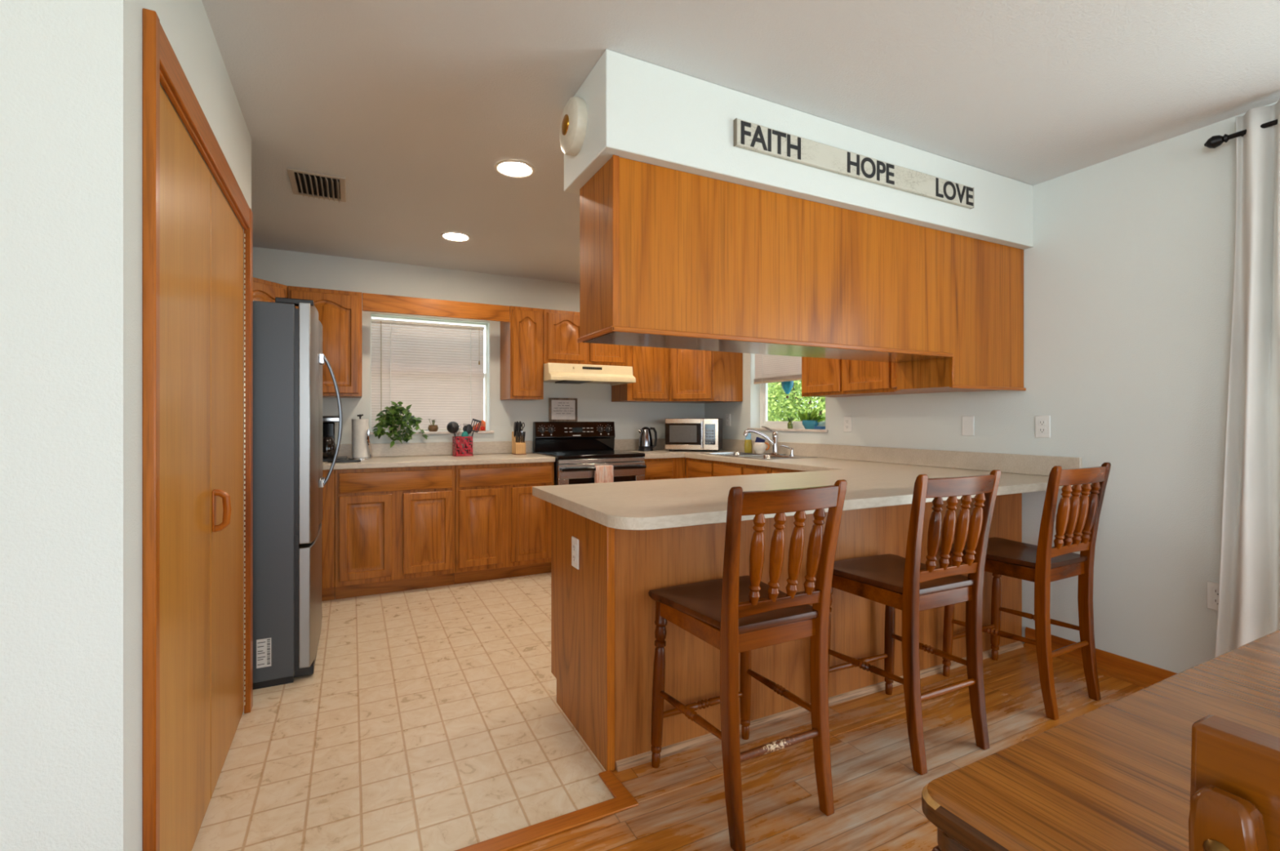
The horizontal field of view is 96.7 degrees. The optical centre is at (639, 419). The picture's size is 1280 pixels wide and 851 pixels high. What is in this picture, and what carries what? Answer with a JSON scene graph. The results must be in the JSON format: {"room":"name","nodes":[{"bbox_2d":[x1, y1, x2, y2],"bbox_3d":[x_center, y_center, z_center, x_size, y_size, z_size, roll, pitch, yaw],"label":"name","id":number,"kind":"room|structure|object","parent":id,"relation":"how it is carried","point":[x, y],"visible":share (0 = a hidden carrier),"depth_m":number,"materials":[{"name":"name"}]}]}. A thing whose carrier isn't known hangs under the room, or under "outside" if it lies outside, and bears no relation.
{"room":"kitchen","nodes":[
{"label":"kitchen","id":0,"kind":"room"},
{"bbox_2d":[0,0,42,850],"bbox_3d":[-2.418,-0.014,0.448,2.890,2.440,0.115,0,0,-27],"label":"wall","id":1,"kind":"structure","parent":0,"point":[20,20],"depth_m":1.04,"materials":[{"name":"paint"}]},
{"bbox_2d":[42,0,251,850],"bbox_3d":[-1.408,-0.014,1.778,0.115,2.440,1.575,0,0,-27],"label":"wall","id":2,"kind":"structure","parent":0,"point":[92,49],"depth_m":1.08,"materials":[{"name":"paint"}]},
{"bbox_2d":[142,8,253,850],"bbox_3d":[-1.365,0.169,1.784,0.078,2.075,1.327,0,0,-27],"label":"trim","id":3,"kind":"structure","parent":2,"relation":"attached to","point":[160,63],"depth_m":1.22,"materials":[{"name":"brown wood"}]},
{"bbox_2d":[160,85,244,850],"bbox_3d":[-1.338,0.210,1.785,0.080,1.968,1.218,0,0,-27],"label":"door","id":4,"kind":"structure","parent":2,"relation":"in","point":[202,667],"depth_m":1.63,"materials":[{"name":"brown wood"}]},
{"bbox_2d":[387,418,400,431],"bbox_3d":[-1.935,0.048,4.485,0.115,0.100,0.116,0,0,-27],"label":"pot","id":5,"kind":"object","parent":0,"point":[398,420],"depth_m":4.43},
{"bbox_2d":[253,246,704,457],"bbox_3d":[-1.233,-0.014,4.935,4.560,2.440,0.160,0,0,-27],"label":"wall","id":6,"kind":"structure","parent":0,"point":[288,268],"depth_m":4.79,"materials":[{"name":"paint"}]},
{"bbox_2d":[253,277,287,302],"bbox_3d":[-2.679,-0.751,3.751,0.606,0.314,0.643,0,0,-27],"label":"upper cabinet","id":7,"kind":"object","parent":6,"relation":"attached to","point":[263,290],"visible":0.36,"depth_m":3.71,"materials":[{"name":"brown wood"}]},
{"bbox_2d":[287,285,362,397],"bbox_3d":[-2.265,-0.536,4.113,0.455,0.744,0.364,0,0,-27],"label":"upper cabinet","id":8,"kind":"object","parent":6,"relation":"attached to","point":[340,312],"visible":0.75,"depth_m":4.00,"materials":[{"name":"brown wood"}]},
{"bbox_2d":[362,293,510,322],"bbox_3d":[-1.518,-0.843,4.320,1.061,0.127,0.020,0,0,-27],"label":"valance","id":9,"kind":"object","parent":8,"relation":"attached to","point":[371,302],"visible":1,"depth_m":4.29,"materials":[{"name":"brown wood"}]},
{"bbox_2d":[369,315,493,434],"bbox_3d":[-1.710,-0.353,4.674,0.976,0.942,0.185,0,0,-27],"label":"window","id":10,"kind":"structure","parent":6,"relation":"in","point":[486,431],"depth_m":4.77,"materials":[{"name":"white plastic"}]},
{"bbox_2d":[372,400,427,448],"bbox_3d":[-1.873,0.039,4.461,0.410,0.364,0.213,0,0,-27],"label":"pothos","id":11,"kind":"object","parent":10,"relation":"on","point":[392,420],"visible":1,"depth_m":4.43,"materials":[{"name":"plant"}]},
{"bbox_2d":[370,318,484,431],"bbox_3d":[-1.724,-0.348,4.669,0.876,0.884,0.052,0,0,-27],"label":"window blind","id":12,"kind":"object","parent":10,"relation":"attached to","point":[444,386],"visible":0.88,"depth_m":4.68,"materials":[{"name":"white paint"}]},
{"bbox_2d":[427,418,438,431],"bbox_3d":[-1.681,0.048,4.625,0.082,0.100,0.082,0,0,14],"label":"potted succulent","id":13,"kind":"object","parent":10,"relation":"on","point":[431,427],"visible":0.99,"depth_m":4.60,"materials":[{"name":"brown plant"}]},
{"bbox_2d":[427,424,438,431],"bbox_3d":[-1.681,0.072,4.625,0.082,0.052,0.082,0,0,-27],"label":"pot","id":14,"kind":"object","parent":13,"relation":"on","point":[431,427],"depth_m":4.59,"materials":[{"name":"brown ceramic"}]},
{"bbox_2d":[472,420,485,431],"bbox_3d":[-1.354,0.053,4.796,0.103,0.091,0.030,0,0,-27],"label":"ornament","id":15,"kind":"object","parent":10,"relation":"on","point":[482,427],"visible":0.81,"depth_m":4.80,"materials":[{"name":"paint"}]},
{"bbox_2d":[335,440,532,457],"bbox_3d":[-2.015,0.239,4.436,2.403,0.103,0.020,0,0,-27],"label":"backsplash","id":16,"kind":"structure","parent":6,"relation":"attached to","point":[499,446],"depth_m":4.58,"materials":[{"name":"laminate"}]},
{"bbox_2d":[500,306,543,400],"bbox_3d":[-0.990,-0.536,4.759,0.275,0.744,0.364,0,0,-27],"label":"upper cabinet","id":17,"kind":"object","parent":6,"relation":"attached to","point":[522,339],"visible":0.98,"depth_m":4.61,"materials":[{"name":"brown wood"}]},
{"bbox_2d":[543,308,626,366],"bbox_3d":[-0.526,-0.683,4.994,0.758,0.449,0.364,0,0,-27],"label":"upper cabinet","id":18,"kind":"object","parent":6,"relation":"attached to","point":[561,327],"visible":0.42,"depth_m":4.77,"materials":[{"name":"brown wood"}]},
{"bbox_2d":[543,362,635,385],"bbox_3d":[-0.488,-0.385,4.919,0.756,0.142,0.522,0,0,-27],"label":"range hood","id":19,"kind":"object","parent":18,"relation":"attached to","point":[563,373],"visible":0.9,"depth_m":4.72,"materials":[{"name":"beige metal"}]},
{"bbox_2d":[613,438,665,449],"bbox_3d":[0.191,0.239,5.552,1.014,0.103,0.020,0,0,-27],"label":"backsplash","id":20,"kind":"structure","parent":6,"relation":"attached to","point":[620,444],"depth_m":5.41,"materials":[{"name":"laminate"}]},
{"bbox_2d":[611,345,669,402],"bbox_3d":[0.006,-0.536,5.263,0.430,0.744,0.364,0,0,-27],"label":"upper cabinet","id":21,"kind":"object","parent":6,"relation":"attached to","point":[651,365],"visible":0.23,"depth_m":5.11,"materials":[{"name":"brown wood"}]},
{"bbox_2d":[191,572,1144,850],"bbox_3d":[-0.419,1.230,0.617,6.610,0.052,8.280,0,0,-27],"label":"floor","id":22,"kind":"structure","parent":0,"point":[430,718],"depth_m":2.05,"materials":[{"name":"tile"}]},
{"bbox_2d":[253,297,342,688],"bbox_3d":[-2.012,0.326,2.893,0.884,1.760,0.904,0,0,-27],"label":"refrigerator","id":23,"kind":"object","parent":22,"relation":"on","point":[289,358],"visible":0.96,"depth_m":2.59,"materials":[{"name":"silver metal"}]},
{"bbox_2d":[321,469,335,600],"bbox_3d":[-2.545,0.769,3.817,0.888,0.874,0.600,0,0,-27],"label":"base cabinet","id":24,"kind":"object","parent":22,"relation":"on","point":[328,588],"visible":0.18,"depth_m":3.74,"materials":[{"name":"brown wood"}]},
{"bbox_2d":[322,440,555,470],"bbox_3d":[-1.872,0.259,4.154,2.403,0.142,0.653,0,0,-27],"label":"countertop","id":25,"kind":"structure","parent":24,"relation":"on","point":[417,454],"depth_m":4.36,"materials":[{"name":"laminate"}]},
{"bbox_2d":[322,415,346,461],"bbox_3d":[-2.203,0.134,4.040,0.220,0.315,0.260,0,0,-27],"label":"coffee maker","id":26,"kind":"object","parent":25,"relation":"on","point":[328,421],"visible":0.44,"depth_m":3.96,"materials":[{"name":"black plastic"}]},
{"bbox_2d":[328,458,360,462],"bbox_3d":[-2.028,0.285,3.905,0.200,0.012,0.120,0,0,-27],"label":"tray","id":27,"kind":"object","parent":25,"relation":"on","point":[351,460],"visible":0.92,"depth_m":3.88,"materials":[{"name":"black plastic"}]},
{"bbox_2d":[348,413,372,459],"bbox_3d":[-2.064,0.127,4.201,0.160,0.330,0.156,0,0,-27],"label":"paper towel holder","id":28,"kind":"object","parent":25,"relation":"on","point":[367,438],"visible":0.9,"depth_m":4.17,"materials":[{"name":"silver metal"}]},
{"bbox_2d":[351,418,368,457],"bbox_3d":[-2.065,0.138,4.200,0.112,0.280,0.112,0,0,-27],"label":"paper towel roll","id":29,"kind":"object","parent":28,"relation":"on","point":[359,426],"visible":0.98,"depth_m":4.15,"materials":[{"name":"white paper"}]},
{"bbox_2d":[451,435,473,456],"bbox_3d":[-1.419,0.214,4.550,0.144,0.155,0.104,0,0,-33],"label":"utensil holder","id":30,"kind":"object","parent":25,"relation":"on","point":[455,441],"visible":1,"depth_m":4.51,"materials":[{"name":"red ceramic"}]},
{"bbox_2d":[446,421,459,453],"bbox_3d":[-1.462,0.149,4.492,0.112,0.266,0.059,0,0,-40],"label":"ladle","id":31,"kind":"object","parent":30,"relation":"in","point":[452,427],"visible":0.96,"depth_m":4.47,"materials":[{"name":"black plastic"}]},
{"bbox_2d":[446,421,459,433],"bbox_3d":[-1.469,0.065,4.480,0.096,0.096,0.048,-16,10,-26],"label":"bowl","id":32,"kind":"object","parent":31,"relation":"on","point":[452,427],"depth_m":4.47,"materials":[{"name":"black plastic"}]},
{"bbox_2d":[461,431,467,453],"bbox_3d":[-1.396,0.188,4.531,0.050,0.188,0.019,0,0,-11],"label":"spoon","id":33,"kind":"object","parent":30,"relation":"in","point":[464,433],"visible":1,"depth_m":4.53,"materials":[{"name":"teal plastic"}]},
{"bbox_2d":[461,431,467,439],"bbox_3d":[-1.396,0.132,4.531,0.052,0.076,0.014,5,1,-27],"label":"bowl","id":34,"kind":"object","parent":33,"relation":"on","point":[464,433],"depth_m":4.53,"materials":[{"name":"teal plastic"}]},
{"bbox_2d":[464,423,472,450],"bbox_3d":[-1.383,0.161,4.584,0.066,0.243,0.015,0,0,-23],"label":"spoon","id":35,"kind":"object","parent":30,"relation":"in","point":[467,428],"visible":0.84,"depth_m":4.58,"materials":[{"name":"black plastic"}]},
{"bbox_2d":[465,423,472,433],"bbox_3d":[-1.379,0.079,4.587,0.056,0.080,0.012,10,-5,-26],"label":"bowl","id":36,"kind":"object","parent":35,"relation":"on","point":[467,428],"depth_m":4.58,"materials":[{"name":"black plastic"}]},
{"bbox_2d":[466,417,481,453],"bbox_3d":[-1.340,0.138,4.585,0.123,0.290,0.015,0,0,-22],"label":"slotted turner","id":37,"kind":"object","parent":30,"relation":"in","point":[474,420],"visible":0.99,"depth_m":4.59,"materials":[{"name":"black plastic"}]},
{"bbox_2d":[511,431,526,454],"bbox_3d":[-1.012,0.197,4.755,0.086,0.189,0.118,0,0,-31],"label":"knife block","id":38,"kind":"object","parent":25,"relation":"on","point":[517,448],"visible":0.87,"depth_m":4.72,"materials":[{"name":"brown wood"}]},
{"bbox_2d":[513,421,516,436],"bbox_3d":[-1.041,0.092,4.741,0.017,0.144,0.054,0,0,-31],"label":"knife","id":39,"kind":"object","parent":38,"relation":"in","point":[515,422],"visible":1,"depth_m":4.73,"materials":[{"name":"black plastic"}]},
{"bbox_2d":[334,465,455,599],"bbox_3d":[-1.802,0.769,4.183,0.764,0.874,0.619,0,0,-27],"label":"base cabinet","id":40,"kind":"object","parent":22,"relation":"on","point":[395,527],"visible":0.97,"depth_m":3.92,"materials":[{"name":"brown wood"}]},
{"bbox_2d":[453,462,554,583],"bbox_3d":[-1.130,0.769,4.523,0.739,0.874,0.619,0,0,-27],"label":"base cabinet","id":41,"kind":"object","parent":22,"relation":"on","point":[503,530],"visible":0.78,"depth_m":4.25,"materials":[{"name":"brown wood"}]},
{"bbox_2d":[454,769,638,850],"bbox_3d":[-0.578,1.202,1.596,1.190,0.009,0.200,0,0,-27],"label":"trim","id":42,"kind":"structure","parent":22,"relation":"on","point":[623,799],"depth_m":1.70,"materials":[{"name":"brown wood"}]},
{"bbox_2d":[533,421,646,484],"bbox_3d":[-0.435,0.604,4.821,0.760,1.165,0.745,0,0,-27],"label":"range","id":43,"kind":"object","parent":22,"relation":"on","point":[576,447],"visible":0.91,"depth_m":4.92,"materials":[{"name":"black metal"}]},
{"bbox_2d":[548,397,577,421],"bbox_3d":[-0.686,-0.085,5.084,0.260,0.210,0.024,0,0,-27],"label":"framed sign","id":44,"kind":"object","parent":43,"relation":"on","point":[560,409],"visible":0.99,"depth_m":5.07,"materials":[{"name":"white paper"}]},
{"bbox_2d":[533,449,644,459],"bbox_3d":[-0.448,0.295,4.846,0.760,0.031,0.680,0,0,-27],"label":"cooktop","id":45,"kind":"object","parent":43,"relation":"in","point":[558,454],"depth_m":4.64,"materials":[{"name":"black glass"}]},
{"bbox_2d":[594,464,613,483],"bbox_3d":[-0.282,0.534,4.486,0.151,0.344,0.046,0,0,-27],"label":"dish towel","id":46,"kind":"object","parent":43,"relation":"hanging from","point":[602,473],"visible":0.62,"depth_m":4.47,"materials":[{"name":"fabric"}]},
{"bbox_2d":[643,457,685,479],"bbox_3d":[0.081,0.769,5.136,0.415,0.874,0.619,0,0,-27],"label":"base cabinet","id":47,"kind":"object","parent":22,"relation":"on","point":[656,468],"visible":0.19,"depth_m":4.86,"materials":[{"name":"brown wood"}]},
{"bbox_2d":[685,457,771,477],"bbox_3d":[0.911,0.769,4.592,0.614,0.874,1.130,0,0,-27],"label":"base cabinet","id":48,"kind":"object","parent":22,"relation":"on","point":[695,468],"visible":0.09,"depth_m":4.51,"materials":[{"name":"brown wood"}]},
{"bbox_2d":[648,479,847,850],"bbox_3d":[0.331,0.695,1.855,0.449,1.023,0.520,0,0,-27],"label":"bar stool","id":49,"kind":"object","parent":22,"relation":"on","point":[734,614],"visible":1,"depth_m":1.71,"materials":[{"name":"brown wood"}]},
{"bbox_2d":[551,493,1023,771],"bbox_3d":[0.836,0.768,2.756,2.430,0.875,0.627,0,0,-27],"label":"base cabinet","id":50,"kind":"object","parent":22,"relation":"on","point":[603,626],"visible":0.61,"depth_m":2.17,"materials":[{"name":"brown wood"}]},
{"bbox_2d":[571,536,578,568],"bbox_3d":[-0.253,0.518,2.210,0.009,0.116,0.072,0,0,-27],"label":"wall outlet","id":51,"kind":"object","parent":50,"relation":"attached to","point":[575,541],"visible":1,"depth_m":2.20,"materials":[{"name":"white plastic"}]},
{"bbox_2d":[572,542,576,551],"bbox_3d":[-0.255,0.498,2.209,0.003,0.028,0.034,0,0,-27],"label":"receptacle","id":52,"kind":"object","parent":51,"relation":"attached to","point":[574,544],"depth_m":2.21,"materials":[{"name":"white plastic"}]},
{"bbox_2d":[572,553,576,562],"bbox_3d":[-0.255,0.538,2.209,0.003,0.028,0.034,0,0,-27],"label":"receptacle","id":53,"kind":"object","parent":51,"relation":"attached to","point":[574,555],"depth_m":2.21,"materials":[{"name":"white plastic"}]},
{"bbox_2d":[532,438,1082,529],"bbox_3d":[0.303,0.259,3.727,2.508,0.142,3.377,0,0,-27],"label":"countertop","id":54,"kind":"structure","parent":50,"relation":"on","point":[874,476],"depth_m":2.71,"materials":[{"name":"laminate"}]},
{"bbox_2d":[637,426,657,450],"bbox_3d":[0.060,0.180,5.292,0.155,0.222,0.140,0,0,31],"label":"electric kettle","id":55,"kind":"object","parent":54,"relation":"on","point":[645,443],"visible":1,"depth_m":5.25,"materials":[{"name":"silver metal"}]},
{"bbox_2d":[665,417,722,451],"bbox_3d":[0.498,0.141,5.273,0.490,0.300,0.365,0,0,14],"label":"microwave","id":56,"kind":"object","parent":54,"relation":"on","point":[681,433],"visible":1,"depth_m":5.13,"materials":[{"name":"silver metal"}]},
{"bbox_2d":[702,451,817,459],"bbox_3d":[0.933,0.374,4.598,0.520,0.175,0.840,0,0,-27],"label":"sink","id":57,"kind":"object","parent":54,"relation":"in","point":[753,455],"visible":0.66,"depth_m":4.57,"materials":[{"name":"silver metal"}]},
{"bbox_2d":[744,428,751,452],"bbox_3d":[0.949,0.184,4.987,0.078,0.205,0.048,0,0,-27],"label":"dish soap bottle","id":58,"kind":"object","parent":57,"relation":"on","point":[748,442],"visible":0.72,"depth_m":4.97,"materials":[{"name":"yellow plastic"}]},
{"bbox_2d":[752,441,769,453],"bbox_3d":[1.029,0.243,4.823,0.150,0.101,0.085,0,0,33],"label":"mug","id":59,"kind":"object","parent":57,"relation":"on","point":[758,447],"visible":0.95,"depth_m":4.79,"materials":[{"name":"white ceramic"}]},
{"bbox_2d":[755,436,764,442],"bbox_3d":[1.018,0.192,4.830,0.090,0.083,0.026,0,0,33],"label":"sponge","id":60,"kind":"object","parent":59,"relation":"in","point":[758,439],"visible":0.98,"depth_m":4.82,"materials":[{"name":"blue"}]},
{"bbox_2d":[779,444,795,455],"bbox_3d":[1.168,0.245,4.513,0.114,0.083,0.039,0,0,12],"label":"soap pump","id":61,"kind":"object","parent":57,"relation":"on","point":[788,447],"visible":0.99,"depth_m":4.50,"materials":[{"name":"silver metal"}]},
{"bbox_2d":[743,426,786,454],"bbox_3d":[1.014,0.171,4.648,0.257,0.232,0.238,0,0,-27],"label":"kitchen faucet","id":62,"kind":"object","parent":54,"relation":"on","point":[774,442],"visible":1,"depth_m":4.67,"materials":[{"name":"silver metal"}]},
{"bbox_2d":[771,466,805,473],"bbox_3d":[1.329,0.769,3.769,0.614,0.874,0.700,0,0,-27],"label":"base cabinet","id":63,"kind":"object","parent":22,"relation":"on","point":[774,470],"visible":0.02,"depth_m":3.85,"materials":[{"name":"brown wood"}]},
{"bbox_2d":[827,469,1000,774],"bbox_3d":[1.020,0.695,2.204,0.449,1.023,0.520,0,0,-26],"label":"bar stool","id":64,"kind":"object","parent":22,"relation":"on","point":[910,585],"visible":0.88,"depth_m":2.04,"materials":[{"name":"brown wood"}]},
{"bbox_2d":[940,462,1111,719],"bbox_3d":[1.722,0.695,2.559,0.449,1.023,0.520,0,0,-28],"label":"bar stool","id":65,"kind":"object","parent":22,"relation":"on","point":[1042,563],"visible":0.85,"depth_m":2.40,"materials":[{"name":"brown wood"}]},
{"bbox_2d":[921,629,1279,850],"bbox_3d":[1.314,0.826,0.189,1.306,0.760,1.790,0,0,-27],"label":"dining table","id":66,"kind":"object","parent":22,"relation":"on","point":[1116,775],"visible":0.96,"depth_m":0.72,"materials":[{"name":"brown wood"}]},
{"bbox_2d":[1188,714,1279,850],"bbox_3d":[0.643,0.706,0.264,0.434,1.000,0.464,0,0,-27],"label":"dining chair","id":67,"kind":"object","parent":22,"relation":"on","point":[1235,780],"visible":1,"depth_m":0.36,"materials":[{"name":"brown wood"}]},
{"bbox_2d":[201,0,1279,284],"bbox_3d":[-0.363,-1.304,0.673,7.360,0.140,8.930,0,0,-27],"label":"ceiling","id":68,"kind":"structure","parent":0,"point":[415,104],"depth_m":2.08,"materials":[{"name":"paint"}]},
{"bbox_2d":[286,168,346,202],"bbox_3d":[-1.697,-1.222,3.002,0.256,0.022,0.350,0,0,-27],"label":"ceiling vent","id":69,"kind":"object","parent":68,"relation":"in","point":[308,184],"visible":1,"depth_m":2.98,"materials":[{"name":"metal"}]},
{"bbox_2d":[440,231,471,241],"bbox_3d":[-1.243,-1.230,3.837,0.196,0.007,0.196,0,0,-27],"label":"recessed light","id":70,"kind":"object","parent":68,"relation":"in","point":[452,236],"visible":1,"depth_m":3.83,"materials":[{"name":"white paint"}]},
{"bbox_2d":[444,233,467,239],"bbox_3d":[-1.243,-1.231,3.837,0.154,0.002,0.154,0,0,-27],"label":"diffuser","id":71,"kind":"object","parent":70,"relation":"attached to","point":[446,236],"depth_m":3.83,"materials":[{"name":"white"}]},
{"bbox_2d":[493,159,534,177],"bbox_3d":[-0.616,-1.230,2.799,0.196,0.007,0.196,0,0,-27],"label":"recessed light","id":72,"kind":"object","parent":68,"relation":"in","point":[508,167],"visible":1,"depth_m":2.79,"materials":[{"name":"white paint"}]},
{"bbox_2d":[498,162,530,175],"bbox_3d":[-0.616,-1.231,2.799,0.154,0.002,0.154,0,0,-27],"label":"diffuser","id":73,"kind":"object","parent":72,"relation":"attached to","point":[504,168],"depth_m":2.79,"materials":[{"name":"white plastic"}]},
{"bbox_2d":[704,102,1276,672],"bbox_3d":[2.601,-0.014,2.147,0.160,2.440,8.280,0,0,-27],"label":"wall","id":74,"kind":"structure","parent":0,"point":[1129,267],"depth_m":2.64,"materials":[{"name":"paint"}]},
{"bbox_2d":[655,347,742,403],"bbox_3d":[0.531,-0.536,5.380,0.606,0.744,0.636,0,0,-27],"label":"upper cabinet","id":75,"kind":"object","parent":74,"relation":"attached to","point":[695,376],"visible":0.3,"depth_m":5.15,"materials":[{"name":"brown wood"}]},
{"bbox_2d":[725,413,730,426],"bbox_3d":[0.840,0.006,5.436,0.009,0.116,0.072,0,0,-27],"label":"wall outlet","id":76,"kind":"object","parent":74,"relation":"attached to","point":[727,415],"visible":1,"depth_m":5.43,"materials":[{"name":"white plastic"}]},
{"bbox_2d":[753,353,801,383],"bbox_3d":[1.229,-0.562,4.739,0.037,0.488,0.875,0,0,-27],"label":"window blind","id":77,"kind":"object","parent":74,"relation":"attached to","point":[769,368],"visible":0.36,"depth_m":4.86,"materials":[{"name":"beige fabric"}]},
{"bbox_2d":[746,382,828,431],"bbox_3d":[1.266,-0.363,4.761,0.170,0.922,0.970,0,0,-27],"label":"window","id":78,"kind":"structure","parent":74,"relation":"in","point":[775,425],"depth_m":5.04,"materials":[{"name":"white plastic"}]},
{"bbox_2d":[781,380,793,398],"bbox_3d":[1.249,-0.479,4.819,0.077,0.600,0.114,0,0,-27],"label":"ornament","id":79,"kind":"object","parent":78,"relation":"hanging from","point":[787,386],"visible":0.7,"depth_m":4.79,"materials":[{"name":"glass"}]},
{"bbox_2d":[787,416,795,428],"bbox_3d":[1.256,0.025,4.737,0.068,0.107,0.054,0,0,44],"label":"jar","id":80,"kind":"object","parent":78,"relation":"on","point":[789,424],"visible":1,"depth_m":4.72,"materials":[{"name":"green glass"}]},
{"bbox_2d":[798,408,825,429],"bbox_3d":[1.360,-0.008,4.533,0.120,0.172,0.304,0,0,-13],"label":"potted plant","id":81,"kind":"object","parent":78,"relation":"on","point":[810,420],"visible":0.98,"depth_m":4.50,"materials":[{"name":"green plant"}]},
{"bbox_2d":[813,426,825,429],"bbox_3d":[1.400,0.066,4.428,0.045,0.024,0.080,0,0,-27],"label":"trinket box","id":82,"kind":"object","parent":78,"relation":"on","point":[815,427],"visible":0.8,"depth_m":4.40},
{"bbox_2d":[564,48,1033,249],"bbox_3d":[0.886,-1.071,2.639,2.455,0.326,0.427,0,0,-27],"label":"soffit","id":83,"kind":"object","parent":74,"relation":"attached to","point":[638,110],"depth_m":2.18,"materials":[{"name":"paint"}]},
{"bbox_2d":[559,96,587,155],"bbox_3d":[-0.259,-1.090,2.116,0.058,0.200,0.200,0,0,-27],"label":"door chime","id":84,"kind":"object","parent":83,"relation":"attached to","point":[573,125],"visible":1,"depth_m":2.06,"materials":[{"name":"beige plastic"}]},
{"bbox_2d":[577,155,1026,391],"bbox_3d":[0.906,-0.529,2.638,2.417,0.755,0.336,0,0,-27],"label":"upper cabinet","id":85,"kind":"object","parent":74,"relation":"attached to","point":[669,258],"visible":1,"depth_m":2.33,"materials":[{"name":"brown wood"}]},
{"bbox_2d":[843,415,851,431],"bbox_3d":[1.504,0.034,4.124,0.009,0.116,0.072,0,0,-27],"label":"wall outlet","id":86,"kind":"object","parent":74,"relation":"attached to","point":[846,419],"visible":1,"depth_m":4.12,"materials":[{"name":"white plastic"}]},
{"bbox_2d":[733,117,973,208],"bbox_3d":[0.980,-1.068,2.433,1.404,0.098,0.022,0,0,-27],"label":"word sign","id":87,"kind":"object","parent":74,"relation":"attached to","point":[748,135],"visible":1,"depth_m":2.36,"materials":[{"name":"paint"}]},
{"bbox_2d":[801,356,924,397],"bbox_3d":[1.474,-0.536,3.818,0.337,0.744,0.780,0,0,-27],"label":"upper cabinet","id":88,"kind":"object","parent":74,"relation":"attached to","point":[820,377],"visible":0.12,"depth_m":3.76,"materials":[{"name":"brown wood"}]},
{"bbox_2d":[721,438,1081,475],"bbox_3d":[1.409,0.239,4.296,0.020,0.103,3.362,0,0,-27],"label":"backsplash","id":89,"kind":"structure","parent":74,"relation":"attached to","point":[1036,464],"depth_m":3.50,"materials":[{"name":"laminate"}]},
{"bbox_2d":[891,362,955,392],"bbox_3d":[1.623,-0.536,3.323,0.517,0.744,0.234,0,0,-27],"label":"upper cabinet","id":90,"kind":"object","parent":74,"relation":"attached to","point":[894,365],"visible":0.11,"depth_m":3.34,"materials":[{"name":"brown wood"}]},
{"bbox_2d":[961,415,973,435],"bbox_3d":[1.914,0.038,3.319,0.006,0.116,0.072,0,0,-27],"label":"blank wall plate","id":91,"kind":"object","parent":74,"relation":"attached to","point":[967,421],"visible":1,"depth_m":3.32,"materials":[{"name":"white plastic"}]},
{"bbox_2d":[1035,415,1050,437],"bbox_3d":[2.094,0.038,2.959,0.009,0.116,0.072,0,0,-27],"label":"wall outlet","id":92,"kind":"object","parent":74,"relation":"attached to","point":[1042,423],"visible":1,"depth_m":2.96,"materials":[{"name":"white plastic"}]},
{"bbox_2d":[1038,419,1045,425],"bbox_3d":[2.091,0.018,2.958,0.003,0.028,0.034,0,0,-27],"label":"receptacle","id":93,"kind":"object","parent":92,"relation":"attached to","point":[1041,422],"depth_m":2.96,"materials":[{"name":"white plastic"}]},
{"bbox_2d":[1038,427,1045,433],"bbox_3d":[2.091,0.058,2.958,0.003,0.028,0.034,0,0,-27],"label":"receptacle","id":94,"kind":"object","parent":92,"relation":"attached to","point":[1041,430],"depth_m":2.96,"materials":[{"name":"white plastic"}]},
{"bbox_2d":[1023,626,1177,687],"bbox_3d":[2.277,1.156,2.574,0.032,0.100,1.015,0,0,-27],"label":"baseboard","id":95,"kind":"structure","parent":74,"relation":"attached to","point":[1143,674],"depth_m":2.67,"materials":[{"name":"brown wood"}]},
{"bbox_2d":[1206,580,1219,610],"bbox_3d":[2.398,0.736,2.359,0.009,0.116,0.072,0,0,-27],"label":"wall outlet","id":96,"kind":"object","parent":74,"relation":"attached to","point":[1212,588],"visible":0.58,"depth_m":2.37,"materials":[{"name":"white plastic"}]},
{"bbox_2d":[1212,587,1218,595],"bbox_3d":[2.396,0.716,2.358,0.003,0.028,0.034,0,0,-27],"label":"receptacle","id":97,"kind":"object","parent":96,"relation":"attached to","point":[1215,590],"depth_m":2.36,"materials":[{"name":"white plastic"}]},
{"bbox_2d":[1212,597,1218,604],"bbox_3d":[2.396,0.756,2.358,0.003,0.028,0.034,0,0,-27],"label":"receptacle","id":98,"kind":"object","parent":96,"relation":"attached to","point":[1215,600],"depth_m":2.36,"materials":[{"name":"white plastic"}]},
{"bbox_2d":[1204,119,1277,148],"bbox_3d":[2.974,-1.124,1.105,0.114,0.049,2.785,0,0,-27],"label":"curtain rod","id":99,"kind":"object","parent":74,"relation":"attached to","point":[1214,141],"visible":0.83,"depth_m":2.27,"materials":[{"name":"black metal"}]},
{"bbox_2d":[1214,98,1279,657],"bbox_3d":[2.373,-0.011,2.206,0.096,2.375,0.233,0,0,-27],"label":"curtain","id":100,"kind":"object","parent":99,"relation":"hanging from","point":[1249,600],"visible":0.87,"depth_m":2.19,"materials":[{"name":"fabric"}]},
{"label":"outside","id":101,"kind":"structure","parent":0,"visible":0},
{"bbox_3d":[1.309,1.361,6.268,36.000,0.190,38.000,0,0,-27],"label":"ground","id":102,"kind":"structure","parent":101,"visible":0},
{"bbox_2d":[768,383,788,421],"bbox_3d":[1.658,-0.294,10.387,2.127,3.357,1.989,0,0,-32],"label":"shrub","id":103,"kind":"object","parent":102,"relation":"on","point":[782,412],"visible":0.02,"depth_m":10.02,"materials":[{"name":"green plant"}]},
{"bbox_2d":[768,379,825,421],"bbox_3d":[2.698,-0.398,8.429,2.200,3.551,2.010,0,0,-27],"label":"shrub","id":104,"kind":"object","parent":102,"relation":"on","point":[793,397],"visible":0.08,"depth_m":7.97,"materials":[{"name":"green plant"}]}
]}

